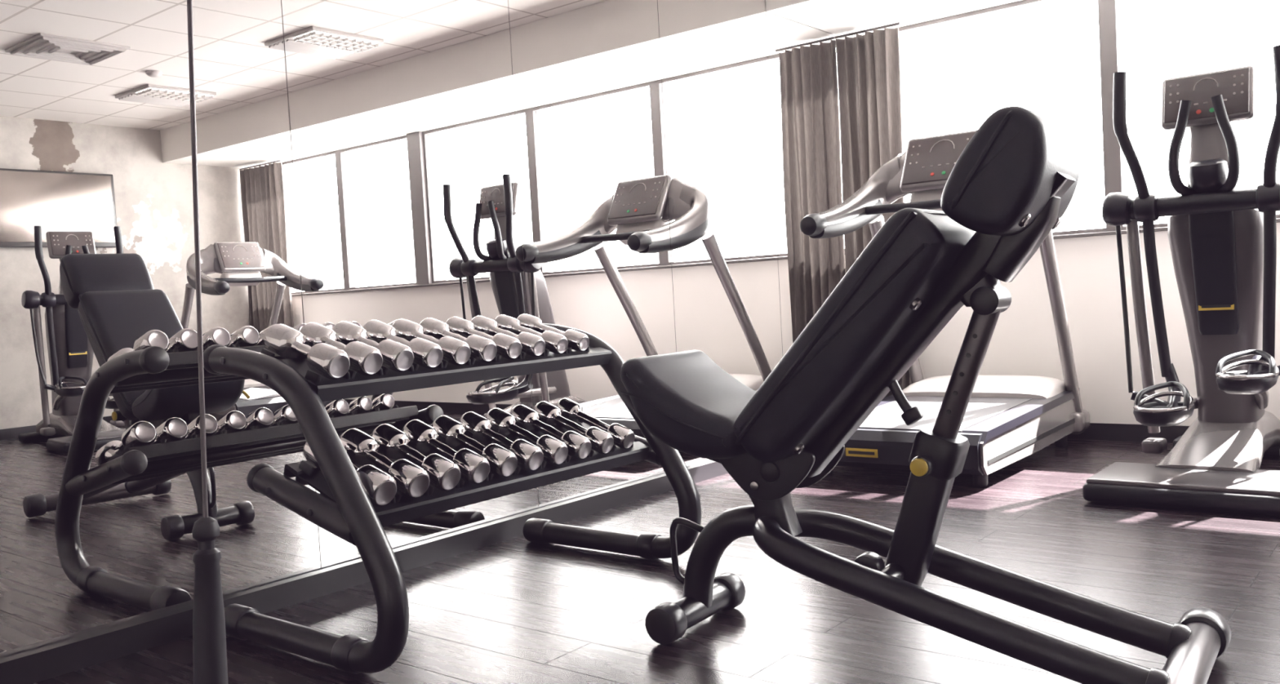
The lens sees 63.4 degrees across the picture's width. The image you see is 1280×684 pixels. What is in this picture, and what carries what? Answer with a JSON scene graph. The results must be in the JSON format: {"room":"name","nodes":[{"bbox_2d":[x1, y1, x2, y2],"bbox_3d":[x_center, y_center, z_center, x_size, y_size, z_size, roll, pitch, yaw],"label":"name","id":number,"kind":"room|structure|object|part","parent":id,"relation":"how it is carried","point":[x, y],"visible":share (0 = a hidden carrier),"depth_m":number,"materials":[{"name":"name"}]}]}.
{"room":"gym","nodes":[
{"label":"gym","id":0,"kind":"room"},
{"bbox_2d":[33,439,1279,683],"bbox_3d":[1.653,0.845,1.441,7.075,0.125,8.188,-1,3,39],"label":"floor","id":1,"kind":"structure","parent":0,"point":[518,610],"depth_m":3.12,"materials":[{"name":"brown wood"}]},
{"bbox_2d":[203,323,701,674],"bbox_3d":[-0.525,0.388,3.295,0.822,0.863,1.355,-1,3,39],"label":"dumbbell rack","id":2,"kind":"object","parent":1,"relation":"on","point":[343,508],"visible":0.56,"depth_m":2.88,"materials":[{"name":"black metal"}]},
{"bbox_3d":[-0.883,0.435,2.776,0.454,0.178,0.074,-1,3,39],"label":"arm","id":3,"kind":"part","parent":2,"relation":"part of","materials":[{"name":"black metal"}]},
{"bbox_2d":[263,324,350,379],"bbox_3d":[-0.934,0.025,2.900,0.318,0.160,0.085,-1,3,39],"label":"dumbbell","id":4,"kind":"object","parent":2,"relation":"on","point":[285,341],"visible":0.97,"depth_m":2.91,"materials":[{"name":"silver metal"}]},
{"bbox_2d":[328,354,350,377],"bbox_3d":[-0.815,0.065,2.808,0.021,0.066,0.068,-1,3,39],"label":"disc","id":5,"kind":"object","parent":4,"relation":"attached to","point":[339,366],"visible":1,"depth_m":2.81,"materials":[{"name":"silver metal"}]},
{"bbox_3d":[-0.902,0.433,2.791,0.781,0.854,0.078,-1,3,39],"label":"frame","id":6,"kind":"part","parent":2,"relation":"part of","materials":[{"name":"black metal"}]},
{"bbox_2d":[299,322,382,376],"bbox_3d":[-0.865,0.019,2.987,0.318,0.158,0.083,-1,3,39],"label":"dumbbell","id":7,"kind":"object","parent":2,"relation":"on","point":[314,333],"visible":0.74,"depth_m":2.97,"materials":[{"name":"silver metal"}]},
{"bbox_2d":[363,351,382,374],"bbox_3d":[-0.746,0.059,2.895,0.021,0.064,0.066,-1,3,39],"label":"disc","id":8,"kind":"object","parent":7,"relation":"attached to","point":[372,363],"visible":1,"depth_m":2.89,"materials":[{"name":"silver metal"}]},
{"bbox_2d":[302,440,396,506],"bbox_3d":[-0.793,0.345,2.823,0.330,0.185,0.089,-1,3,39],"label":"dumbbell","id":9,"kind":"object","parent":2,"relation":"on","point":[371,477],"visible":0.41,"depth_m":2.73,"materials":[{"name":"silver metal"}]},
{"bbox_2d":[374,480,396,505],"bbox_3d":[-0.670,0.397,2.730,0.027,0.067,0.071,-1,3,39],"label":"disc","id":10,"kind":"object","parent":9,"relation":"attached to","point":[386,491],"visible":1,"depth_m":2.73,"materials":[{"name":"silver metal"}]},
{"bbox_2d":[332,320,413,372],"bbox_3d":[-0.796,0.012,3.074,0.318,0.155,0.081,-1,3,39],"label":"dumbbell","id":11,"kind":"object","parent":2,"relation":"on","point":[347,332],"visible":0.71,"depth_m":3.06,"materials":[{"name":"silver metal"}]},
{"bbox_2d":[395,349,413,370],"bbox_3d":[-0.677,0.052,2.982,0.020,0.062,0.064,-1,3,39],"label":"disc","id":12,"kind":"object","parent":11,"relation":"attached to","point":[405,358],"visible":1,"depth_m":2.98,"materials":[{"name":"silver metal"}]},
{"bbox_2d":[339,427,429,498],"bbox_3d":[-0.722,0.338,2.912,0.330,0.183,0.087,-1,3,39],"label":"dumbbell","id":13,"kind":"object","parent":2,"relation":"on","point":[362,449],"visible":0.93,"depth_m":2.92,"materials":[{"name":"silver metal"}]},
{"bbox_2d":[408,474,429,497],"bbox_3d":[-0.600,0.390,2.818,0.026,0.066,0.069,-1,3,39],"label":"disc","id":14,"kind":"object","parent":13,"relation":"attached to","point":[420,484],"visible":1,"depth_m":2.82,"materials":[{"name":"silver metal"}]},
{"bbox_2d":[362,320,442,368],"bbox_3d":[-0.727,0.005,3.161,0.317,0.153,0.078,-1,3,39],"label":"dumbbell","id":15,"kind":"object","parent":2,"relation":"on","point":[378,331],"visible":0.7,"depth_m":3.15,"materials":[{"name":"silver metal"}]},
{"bbox_2d":[426,346,443,367],"bbox_3d":[-0.608,0.045,3.068,0.020,0.061,0.063,-1,3,39],"label":"disc","id":16,"kind":"object","parent":15,"relation":"attached to","point":[434,357],"visible":1,"depth_m":3.07,"materials":[{"name":"silver metal"}]},
{"bbox_2d":[371,423,460,491],"bbox_3d":[-0.652,0.331,3.000,0.329,0.182,0.085,-1,3,39],"label":"dumbbell","id":17,"kind":"object","parent":2,"relation":"on","point":[393,443],"visible":0.92,"depth_m":3.00,"materials":[{"name":"silver metal"}]},
{"bbox_2d":[441,467,460,489],"bbox_3d":[-0.529,0.383,2.907,0.026,0.064,0.068,-1,3,39],"label":"disc","id":18,"kind":"object","parent":17,"relation":"attached to","point":[451,477],"visible":1,"depth_m":2.90,"materials":[{"name":"silver metal"}]},
{"bbox_2d":[391,318,470,365],"bbox_3d":[-0.658,-0.002,3.247,0.317,0.151,0.076,-1,3,39],"label":"dumbbell","id":19,"kind":"object","parent":2,"relation":"on","point":[407,330],"visible":0.69,"depth_m":3.23,"materials":[{"name":"silver metal"}]},
{"bbox_2d":[455,345,471,364],"bbox_3d":[-0.539,0.038,3.155,0.020,0.059,0.061,-1,3,39],"label":"disc","id":20,"kind":"object","parent":19,"relation":"attached to","point":[463,353],"visible":1,"depth_m":3.15,"materials":[{"name":"silver metal"}]},
{"bbox_2d":[258,346,612,401],"bbox_3d":[-0.613,0.054,3.336,0.342,0.136,1.262,-1,3,39],"label":"tray","id":21,"kind":"object","parent":2,"relation":"on","point":[314,386],"depth_m":3.06,"materials":[{"name":"black metal"}]},
{"bbox_2d":[402,419,489,484],"bbox_3d":[-0.582,0.324,3.089,0.329,0.180,0.083,-1,3,39],"label":"dumbbell","id":22,"kind":"object","parent":2,"relation":"on","point":[424,437],"visible":0.85,"depth_m":3.09,"materials":[{"name":"silver metal"}]},
{"bbox_2d":[472,462,489,483],"bbox_3d":[-0.459,0.376,2.995,0.025,0.063,0.066,-1,3,39],"label":"disc","id":23,"kind":"object","parent":22,"relation":"attached to","point":[482,470],"visible":1,"depth_m":2.99,"materials":[{"name":"silver metal"}]},
{"bbox_2d":[419,317,496,362],"bbox_3d":[-0.589,-0.008,3.334,0.316,0.149,0.074,-1,3,39],"label":"dumbbell","id":24,"kind":"object","parent":2,"relation":"on","point":[435,328],"visible":0.7,"depth_m":3.32,"materials":[{"name":"silver metal"}]},
{"bbox_2d":[482,342,497,361],"bbox_3d":[-0.469,0.032,3.242,0.019,0.057,0.059,-1,3,39],"label":"disc","id":25,"kind":"object","parent":24,"relation":"attached to","point":[490,351],"visible":1,"depth_m":3.24,"materials":[{"name":"silver metal"}]},
{"bbox_2d":[284,421,649,527],"bbox_3d":[-0.479,0.375,3.257,0.350,0.161,1.262,-1,3,39],"label":"shelf","id":26,"kind":"object","parent":2,"relation":"on","point":[401,508],"depth_m":3.01,"materials":[{"name":"black metal"}]},
{"bbox_2d":[431,415,516,477],"bbox_3d":[-0.511,0.317,3.177,0.328,0.178,0.081,-1,3,39],"label":"dumbbell","id":27,"kind":"object","parent":2,"relation":"on","point":[452,433],"visible":0.9,"depth_m":3.18,"materials":[{"name":"silver metal"}]},
{"bbox_2d":[501,456,517,476],"bbox_3d":[-0.389,0.369,3.084,0.025,0.062,0.065,-1,3,39],"label":"disc","id":28,"kind":"object","parent":27,"relation":"attached to","point":[509,465],"visible":1,"depth_m":3.08,"materials":[{"name":"silver metal"}]},
{"bbox_2d":[445,316,519,359],"bbox_3d":[-0.520,-0.015,3.421,0.316,0.147,0.072,-1,3,39],"label":"dumbbell","id":29,"kind":"object","parent":2,"relation":"on","point":[465,328],"visible":0.68,"depth_m":3.41,"materials":[{"name":"silver metal"}]},
{"bbox_2d":[508,341,521,358],"bbox_3d":[-0.401,0.025,3.329,0.019,0.056,0.057,-1,3,39],"label":"disc","id":30,"kind":"object","parent":29,"relation":"attached to","point":[515,348],"visible":1,"depth_m":3.33,"materials":[{"name":"silver metal"}]},
{"bbox_2d":[458,411,542,471],"bbox_3d":[-0.441,0.310,3.265,0.328,0.176,0.079,-1,3,39],"label":"dumbbell","id":31,"kind":"object","parent":2,"relation":"on","point":[478,428],"visible":0.88,"depth_m":3.27,"materials":[{"name":"silver metal"}]},
{"bbox_2d":[528,451,543,470],"bbox_3d":[-0.318,0.362,3.172,0.024,0.060,0.063,-1,3,39],"label":"disc","id":32,"kind":"object","parent":31,"relation":"attached to","point":[535,460],"visible":1,"depth_m":3.17,"materials":[{"name":"silver metal"}]},
{"bbox_2d":[471,315,544,356],"bbox_3d":[-0.451,-0.021,3.508,0.315,0.145,0.069,-1,3,39],"label":"dumbbell","id":33,"kind":"object","parent":2,"relation":"on","point":[527,340],"visible":0.72,"depth_m":3.50,"materials":[{"name":"silver metal"}]},
{"bbox_2d":[533,339,545,355],"bbox_3d":[-0.331,0.018,3.416,0.018,0.054,0.056,-1,3,39],"label":"disc","id":34,"kind":"object","parent":33,"relation":"attached to","point":[539,348],"visible":1,"depth_m":3.41,"materials":[{"name":"silver metal"}]},
{"bbox_2d":[484,408,567,465],"bbox_3d":[-0.371,0.303,3.354,0.327,0.174,0.077,-1,3,39],"label":"dumbbell","id":35,"kind":"object","parent":2,"relation":"on","point":[504,423],"visible":0.88,"depth_m":3.35,"materials":[{"name":"silver metal"}]},
{"bbox_2d":[554,445,568,464],"bbox_3d":[-0.248,0.355,3.260,0.024,0.059,0.062,-1,3,39],"label":"disc","id":36,"kind":"object","parent":35,"relation":"attached to","point":[561,455],"visible":1,"depth_m":3.26,"materials":[{"name":"silver metal"}]},
{"bbox_2d":[493,314,566,354],"bbox_3d":[-0.382,-0.028,3.595,0.315,0.143,0.067,-1,3,39],"label":"dumbbell","id":37,"kind":"object","parent":2,"relation":"on","point":[551,339],"visible":0.68,"depth_m":3.59,"materials":[{"name":"silver metal"}]},
{"bbox_2d":[556,337,568,353],"bbox_3d":[-0.262,0.012,3.502,0.018,0.052,0.054,-1,3,39],"label":"disc","id":38,"kind":"object","parent":37,"relation":"attached to","point":[562,344],"visible":1,"depth_m":3.50,"materials":[{"name":"silver metal"}]},
{"bbox_2d":[510,404,591,459],"bbox_3d":[-0.300,0.296,3.442,0.327,0.173,0.075,-1,3,39],"label":"dumbbell","id":39,"kind":"object","parent":2,"relation":"on","point":[527,419],"visible":0.84,"depth_m":3.44,"materials":[{"name":"silver metal"}]},
{"bbox_2d":[578,441,591,458],"bbox_3d":[-0.178,0.348,3.349,0.023,0.057,0.060,-1,3,39],"label":"disc","id":40,"kind":"object","parent":39,"relation":"attached to","point":[584,450],"visible":1,"depth_m":3.35,"materials":[{"name":"silver metal"}]},
{"bbox_2d":[516,313,588,351],"bbox_3d":[-0.313,-0.035,3.681,0.314,0.141,0.065,-1,3,39],"label":"dumbbell","id":41,"kind":"object","parent":2,"relation":"on","point":[573,337],"visible":0.68,"depth_m":3.68,"materials":[{"name":"silver metal"}]},
{"bbox_2d":[578,336,589,351],"bbox_3d":[-0.193,0.005,3.589,0.017,0.050,0.052,-1,3,39],"label":"disc","id":42,"kind":"object","parent":41,"relation":"attached to","point":[584,344],"visible":1,"depth_m":3.59,"materials":[{"name":"silver metal"}]},
{"bbox_2d":[533,400,613,453],"bbox_3d":[-0.230,0.289,3.531,0.326,0.171,0.073,-1,3,39],"label":"dumbbell","id":43,"kind":"object","parent":2,"relation":"on","point":[550,415],"visible":0.82,"depth_m":3.53,"materials":[{"name":"silver metal"}]},
{"bbox_2d":[601,436,613,453],"bbox_3d":[-0.107,0.341,3.437,0.023,0.056,0.059,-1,3,39],"label":"disc","id":44,"kind":"object","parent":43,"relation":"attached to","point":[607,444],"visible":1,"depth_m":3.44,"materials":[{"name":"silver metal"}]},
{"bbox_2d":[555,398,633,448],"bbox_3d":[-0.160,0.282,3.619,0.326,0.169,0.071,-1,3,39],"label":"dumbbell","id":45,"kind":"object","parent":2,"relation":"on","point":[572,411],"visible":0.89,"depth_m":3.62,"materials":[{"name":"silver metal"}]},
{"bbox_2d":[623,432,635,448],"bbox_3d":[-0.037,0.334,3.526,0.022,0.054,0.057,-1,3,39],"label":"disc","id":46,"kind":"object","parent":45,"relation":"attached to","point":[629,438],"visible":1,"depth_m":3.52,"materials":[{"name":"silver metal"}]},
{"bbox_3d":[-0.116,0.344,3.774,0.781,0.854,0.078,-1,3,39],"label":"frame","id":47,"kind":"part","parent":2,"relation":"part of","materials":[{"name":"black metal"}]},
{"bbox_3d":[-0.096,0.347,3.759,0.454,0.178,0.074,-1,3,39],"label":"arm","id":48,"kind":"part","parent":2,"relation":"part of","materials":[{"name":"black metal"}]},
{"bbox_2d":[620,106,1231,683],"bbox_3d":[0.611,0.142,2.555,1.382,1.292,0.700,-1,3,35],"label":"weight bench","id":49,"kind":"object","parent":1,"relation":"on","point":[1014,181],"visible":1,"depth_m":2.44,"materials":[{"name":"black leather"}]},
{"bbox_3d":[0.148,0.599,2.919,0.145,0.206,0.019,-1,3,35],"label":"carry handle","id":50,"kind":"part","parent":49,"relation":"part of","materials":[{"name":"black metal"}]},
{"bbox_3d":[0.255,0.590,2.843,0.330,0.301,0.082,-1,3,35],"label":"leg","id":51,"kind":"part","parent":49,"relation":"part of","materials":[{"name":"black metal"}]},
{"bbox_3d":[0.323,0.336,2.664,0.278,0.146,0.015,-1,3,35],"label":"pivot plate","id":52,"kind":"part","parent":49,"relation":"part of","materials":[{"name":"black metal"}]},
{"bbox_3d":[0.426,0.323,2.811,0.278,0.146,0.015,-1,3,35],"label":"pivot plate","id":53,"kind":"part","parent":49,"relation":"part of","materials":[{"name":"black metal"}]},
{"bbox_3d":[0.553,0.545,2.507,0.070,0.070,0.050,-1,3,35],"label":"support knob","id":54,"kind":"part","parent":49,"relation":"part of","materials":[{"name":"black"}]},
{"bbox_3d":[0.632,0.124,2.538,0.075,0.111,0.025,-1,3,35],"label":"adjust lever","id":55,"kind":"part","parent":49,"relation":"part of","materials":[{"name":"black metal"}]},
{"bbox_3d":[0.662,0.180,2.522,0.053,0.048,0.048,-1,3,35],"label":"lever knob","id":56,"kind":"part","parent":49,"relation":"part of","materials":[{"name":"black plastic"}]},
{"bbox_3d":[0.670,0.290,2.446,0.050,0.050,0.056,-1,3,35],"label":"adjust knob","id":57,"kind":"part","parent":49,"relation":"part of","materials":[{"name":"yellow"}]},
{"bbox_2d":[800,129,1089,487],"bbox_3d":[1.593,-0.224,5.314,1.050,1.666,1.585,-1,3,39],"label":"treadmill","id":58,"kind":"object","parent":1,"relation":"on","point":[1007,420],"visible":0.56,"depth_m":5.20,"materials":[{"name":"silver metal"}]},
{"bbox_3d":[1.062,-0.665,5.311,0.130,0.270,0.649,-1,3,39],"label":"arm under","id":59,"kind":"part","parent":58,"relation":"part of","materials":[{"name":"silver metal"}]},
{"bbox_3d":[1.105,-0.766,5.345,0.776,0.419,0.234,-5,3,-37],"label":"arm","id":60,"kind":"part","parent":58,"relation":"part of","materials":[{"name":"silver metal"}]},
{"bbox_2d":[848,450,874,455],"bbox_3d":[1.032,0.517,4.831,0.133,0.015,0.002,-1,3,39],"label":"print","id":61,"kind":"object","parent":58,"relation":"attached to","point":[850,452],"depth_m":4.83,"materials":[{"name":"black"}]},
{"bbox_3d":[1.263,0.359,5.585,0.114,0.098,1.425,-1,3,39],"label":"foot rail","id":62,"kind":"part","parent":58,"relation":"part of","materials":[{"name":"white"}]},
{"bbox_3d":[1.460,-0.682,5.124,0.857,0.058,0.143,-1,3,39],"label":"handle","id":63,"kind":"part","parent":58,"relation":"part of","materials":[{"name":"black"}]},
{"bbox_2d":[902,374,1065,398],"bbox_3d":[1.915,0.282,5.759,0.838,0.181,0.469,-1,3,39],"label":"hood","id":64,"kind":"object","parent":58,"relation":"attached to","point":[986,386],"depth_m":5.56,"materials":[{"name":"grey plastic"}]},
{"bbox_3d":[1.889,0.347,5.084,0.114,0.098,1.425,-1,3,39],"label":"foot rail","id":65,"kind":"part","parent":58,"relation":"part of","materials":[{"name":"black"}]},
{"bbox_3d":[1.928,0.422,5.059,0.012,0.225,1.425,-1,3,39],"label":"panel","id":66,"kind":"part","parent":58,"relation":"part of","materials":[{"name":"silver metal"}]},
{"bbox_2d":[1082,44,1279,516],"bbox_3d":[2.485,-0.291,4.485,0.819,1.776,1.475,-1,3,39],"label":"elliptical trainer","id":67,"kind":"object","parent":1,"relation":"on","point":[1222,236],"visible":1,"depth_m":4.42,"materials":[{"name":"black metal"}]},
{"bbox_3d":[2.152,-0.164,4.593,0.034,0.777,0.086,-3,3,-2],"label":"link rod","id":68,"kind":"part","parent":67,"relation":"part of","materials":[{"name":"black"}]},
{"bbox_3d":[2.200,-0.500,4.513,0.289,1.331,0.076,-4,3,-24],"label":"moving arm","id":69,"kind":"part","parent":67,"relation":"part of","materials":[{"name":"black metal"}]},
{"bbox_3d":[2.322,0.207,4.522,0.076,0.218,0.229,-2,3,24],"label":"pedal arm","id":70,"kind":"part","parent":67,"relation":"part of","materials":[{"name":"black"}]},
{"bbox_3d":[2.315,-0.815,4.419,0.102,0.412,0.138,-1,3,39],"label":"fixed handle","id":71,"kind":"part","parent":67,"relation":"part of","materials":[{"name":"black rubber"}]},
{"bbox_2d":[1201,304,1231,308],"bbox_3d":[2.503,-0.155,4.504,0.113,0.012,0.002,-1,3,39],"label":"print","id":72,"kind":"object","parent":67,"relation":"on","point":[1203,306],"depth_m":4.50,"materials":[{"name":"black"}]},
{"bbox_3d":[2.445,-0.818,4.315,0.102,0.412,0.138,-1,3,39],"label":"fixed handle","id":73,"kind":"part","parent":67,"relation":"part of","materials":[{"name":"black rubber"}]},
{"bbox_3d":[2.580,0.115,4.335,0.180,0.123,0.069,-5,3,-39],"label":"pedal arm","id":74,"kind":"part","parent":67,"relation":"part of","materials":[{"name":"silver metal"}]},
{"bbox_3d":[2.569,-0.507,4.217,0.076,1.331,0.289,-3,3,11],"label":"moving arm","id":75,"kind":"part","parent":67,"relation":"part of","materials":[{"name":"black metal"}]},
{"bbox_2d":[764,0,837,35],"bbox_3d":[-1.145,-0.554,3.554,0.110,2.788,8.188,-1,3,39],"label":"wall","id":76,"kind":"structure","parent":0,"point":[765,0],"depth_m":6.05,"materials":[{"name":"beige paint"}]},
{"bbox_2d":[0,460,728,683],"bbox_3d":[-1.065,0.803,3.481,0.065,0.078,7.984,-1,3,39],"label":"baseboard","id":77,"kind":"structure","parent":76,"relation":"attached to","point":[50,660],"depth_m":3.39,"materials":[{"name":"black"}]},
{"bbox_2d":[0,0,845,657],"bbox_3d":[-0.897,-0.616,3.764,0.015,2.705,7.131,-1,3,39],"label":"wall mirror","id":78,"kind":"object","parent":76,"relation":"attached to","point":[641,177],"visible":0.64,"depth_m":3.53,"materials":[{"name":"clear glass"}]},
{"bbox_3d":[-1.483,-0.550,3.030,0.012,2.705,1.047,-1,3,39],"label":"panel","id":79,"kind":"part","parent":78,"relation":"part of","materials":[{"name":"silver metal"}]},
{"bbox_3d":[-0.828,-0.624,3.848,0.012,2.705,1.047,-1,3,39],"label":"panel","id":80,"kind":"part","parent":78,"relation":"part of","materials":[{"name":"white mirror"}]},
{"bbox_3d":[-0.186,-0.696,4.652,0.012,2.705,1.010,-1,3,39],"label":"panel","id":81,"kind":"part","parent":78,"relation":"part of","materials":[{"name":"silver metal"}]},
{"bbox_3d":[0.441,-0.766,5.436,0.012,2.705,0.997,-1,3,39],"label":"panel","id":82,"kind":"part","parent":78,"relation":"part of","materials":[{"name":"silver metal"}]},
{"bbox_3d":[1.048,-0.677,6.190,0.012,2.392,0.917,-1,3,39],"label":"panel","id":83,"kind":"part","parent":78,"relation":"part of","materials":[{"name":"white mirror"}]},
{"bbox_2d":[765,0,1016,37],"bbox_3d":[3.646,-2.081,3.996,6.821,0.311,0.936,-1,3,39],"label":"ceiling soffit","id":84,"kind":"structure","parent":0,"point":[837,17],"depth_m":5.90,"materials":[{"name":"white paint"}]},
{"bbox_2d":[843,0,1022,39],"bbox_3d":[3.990,-2.121,4.441,6.840,0.312,0.188,-1,3,39],"label":"wall","id":85,"kind":"structure","parent":0,"point":[1016,0],"depth_m":6.08,"materials":[{"name":"beige paint"}]},
{"bbox_2d":[853,0,1125,231],"bbox_3d":[1.985,-1.250,6.079,1.556,1.350,0.069,-1,3,39],"label":"window frame","id":86,"kind":"structure","parent":85,"relation":"in","point":[1024,3],"depth_m":5.60,"materials":[{"name":"grey paint"}]},
{"bbox_3d":[2.541,-1.260,5.633,0.044,1.350,0.069,-1,3,39],"label":"frame","id":87,"kind":"part","parent":86,"relation":"part of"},
{"bbox_3d":[2.575,-1.261,5.606,0.044,1.350,0.069,-1,3,39],"label":"frame","id":88,"kind":"part","parent":86,"relation":"part of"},
{"bbox_2d":[918,222,1279,426],"bbox_3d":[4.105,-0.057,4.534,6.840,1.125,0.188,-1,3,39],"label":"wall","id":89,"kind":"structure","parent":0,"point":[1024,340],"depth_m":5.71,"materials":[{"name":"beige paint"}]},
{"bbox_2d":[1052,227,1106,235],"bbox_3d":[1.988,-0.594,6.136,1.469,0.038,0.069,-1,3,39],"label":"frame","id":90,"kind":"object","parent":89,"relation":"on","point":[1104,229],"visible":0.14,"depth_m":5.74,"materials":[{"name":"grey paint"}]},
{"bbox_2d":[1066,422,1189,443],"bbox_3d":[4.076,0.464,4.473,6.825,0.094,0.014,-1,3,39],"label":"baseboard","id":91,"kind":"structure","parent":89,"relation":"attached to","point":[1096,431],"depth_m":5.62,"materials":[{"name":"black"}]},
{"bbox_2d":[1053,217,1279,239],"bbox_3d":[4.012,-0.616,4.419,6.800,0.019,0.062,-1,3,39],"label":"window sill","id":92,"kind":"structure","parent":89,"relation":"attached to","point":[1277,220],"depth_m":5.60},
{"bbox_2d":[1123,213,1279,230],"bbox_3d":[3.089,-0.616,5.252,1.180,0.038,0.069,-1,3,39],"label":"frame","id":93,"kind":"object","parent":89,"relation":"on","point":[1277,216],"visible":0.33,"depth_m":5.48,"materials":[{"name":"grey paint"}]},
{"bbox_3d":[1.491,-2.060,1.310,7.075,0.125,8.188,-1,3,39],"label":"ceiling","id":94,"kind":"structure","parent":0,"visible":0},
{"bbox_2d":[186,0,227,683],"bbox_3d":[-0.554,-0.684,1.260,0.125,2.389,0.177,-1,3,39],"label":"pole","id":95,"kind":"object","parent":94,"relation":"hanging from","point":[210,666],"visible":1,"depth_m":1.24,"materials":[{"name":"grey metal"}]},
{"bbox_2d":[835,22,911,397],"bbox_3d":[1.439,-0.675,6.326,0.423,2.442,0.132,-1,3,39],"label":"curtain","id":96,"kind":"object","parent":94,"relation":"hanging from","point":[868,65],"visible":0.41,"depth_m":6.29,"materials":[{"name":"fabric"}]},
{"bbox_3d":[1.374,-1.885,6.274,0.423,0.018,0.018,-1,3,39],"label":"rail","id":97,"kind":"part","parent":96,"relation":"part of","materials":[{"name":"black metal"}]}
]}

